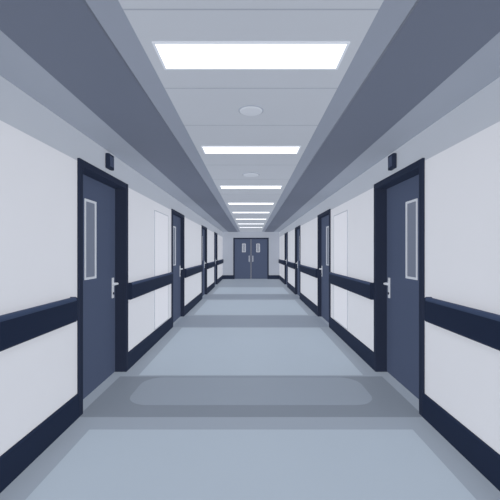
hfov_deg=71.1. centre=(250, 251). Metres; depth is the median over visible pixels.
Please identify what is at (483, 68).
trim
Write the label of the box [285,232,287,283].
door
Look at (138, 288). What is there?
handrail
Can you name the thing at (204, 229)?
door
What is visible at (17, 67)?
trim
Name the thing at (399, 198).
door
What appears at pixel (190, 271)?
handrail
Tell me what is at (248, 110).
smoke detector
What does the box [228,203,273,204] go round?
recessed light
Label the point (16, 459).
baseboard
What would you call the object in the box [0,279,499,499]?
floor
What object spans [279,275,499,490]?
baseboard
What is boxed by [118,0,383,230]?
ceiling
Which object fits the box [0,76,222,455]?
wall
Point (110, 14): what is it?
trim
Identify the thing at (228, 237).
wall
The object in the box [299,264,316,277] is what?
handrail
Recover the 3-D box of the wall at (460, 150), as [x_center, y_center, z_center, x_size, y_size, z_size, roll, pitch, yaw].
[1.495,0.147,8.000,0.190,2.365,18.400,0,0,0]
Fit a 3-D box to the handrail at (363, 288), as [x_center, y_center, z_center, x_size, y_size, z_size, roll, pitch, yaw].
[1.373,0.445,5.010,0.054,0.193,2.100,0,0,0]
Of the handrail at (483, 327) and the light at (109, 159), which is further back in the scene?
the light at (109, 159)
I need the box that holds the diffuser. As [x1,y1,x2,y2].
[229,203,272,203]
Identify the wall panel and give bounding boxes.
[154,210,167,329]
[334,210,347,329]
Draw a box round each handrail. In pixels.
[0,297,77,351]
[128,272,172,299]
[185,264,202,277]
[207,261,214,268]
[278,259,284,264]
[287,261,294,268]
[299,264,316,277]
[329,272,373,299]
[424,297,499,350]
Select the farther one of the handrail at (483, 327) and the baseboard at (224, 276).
the baseboard at (224, 276)
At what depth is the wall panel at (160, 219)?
5.39 m
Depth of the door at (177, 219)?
6.91 m
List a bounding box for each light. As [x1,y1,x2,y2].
[105,153,113,170]
[152,41,349,69]
[201,146,300,153]
[220,185,281,188]
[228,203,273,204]
[232,212,269,212]
[236,219,265,219]
[388,153,396,170]
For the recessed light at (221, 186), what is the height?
0.006 m
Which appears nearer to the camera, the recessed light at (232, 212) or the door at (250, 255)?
the recessed light at (232, 212)
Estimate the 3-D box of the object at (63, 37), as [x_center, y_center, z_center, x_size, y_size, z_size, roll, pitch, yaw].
[-0.881,-1.035,8.100,0.464,0.100,18.600,0,0,0]
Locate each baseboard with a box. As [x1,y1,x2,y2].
[0,275,222,492]
[223,275,278,278]
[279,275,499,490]
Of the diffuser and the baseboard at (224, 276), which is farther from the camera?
the baseboard at (224, 276)
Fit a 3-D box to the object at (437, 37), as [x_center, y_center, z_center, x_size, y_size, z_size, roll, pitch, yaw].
[0.881,-1.035,8.100,0.464,0.100,18.600,0,0,0]
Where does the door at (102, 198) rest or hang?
in the wall at (40, 151)
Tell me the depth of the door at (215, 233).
14.29 m
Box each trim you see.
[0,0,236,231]
[0,30,227,231]
[84,0,239,231]
[262,0,419,231]
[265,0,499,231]
[274,32,499,231]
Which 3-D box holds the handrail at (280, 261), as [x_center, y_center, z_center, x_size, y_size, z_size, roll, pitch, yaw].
[1.373,0.445,15.790,0.054,0.193,2.700,0,0,0]
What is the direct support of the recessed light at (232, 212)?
in the ceiling
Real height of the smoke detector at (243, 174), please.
0.015 m
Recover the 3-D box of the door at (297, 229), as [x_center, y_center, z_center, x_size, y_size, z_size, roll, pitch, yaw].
[1.480,0.285,10.460,0.200,2.090,1.120,0,0,0]
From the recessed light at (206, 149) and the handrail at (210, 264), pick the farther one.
the handrail at (210, 264)
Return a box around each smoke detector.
[238,105,263,115]
[242,173,259,176]
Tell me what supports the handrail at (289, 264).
attached to the wall at (460, 150)
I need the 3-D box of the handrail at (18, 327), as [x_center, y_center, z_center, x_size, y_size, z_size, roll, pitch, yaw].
[-1.373,0.445,1.560,0.054,0.193,2.320,0,0,0]
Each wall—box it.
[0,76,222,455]
[223,231,278,274]
[279,77,499,453]
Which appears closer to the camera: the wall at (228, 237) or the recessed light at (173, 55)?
the recessed light at (173, 55)
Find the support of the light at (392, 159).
attached to the wall at (460, 150)
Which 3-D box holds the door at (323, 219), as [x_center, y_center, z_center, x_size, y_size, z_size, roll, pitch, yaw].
[1.480,0.285,6.710,0.200,2.090,1.120,0,0,0]
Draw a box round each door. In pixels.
[77,158,127,416]
[171,209,184,327]
[202,225,206,295]
[214,232,216,283]
[233,238,268,278]
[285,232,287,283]
[295,225,299,295]
[317,209,330,327]
[374,158,424,416]
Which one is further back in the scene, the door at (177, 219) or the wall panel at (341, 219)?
the door at (177, 219)
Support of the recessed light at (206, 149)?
in the ceiling
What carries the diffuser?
attached to the recessed light at (228, 203)
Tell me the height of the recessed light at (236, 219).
0.006 m

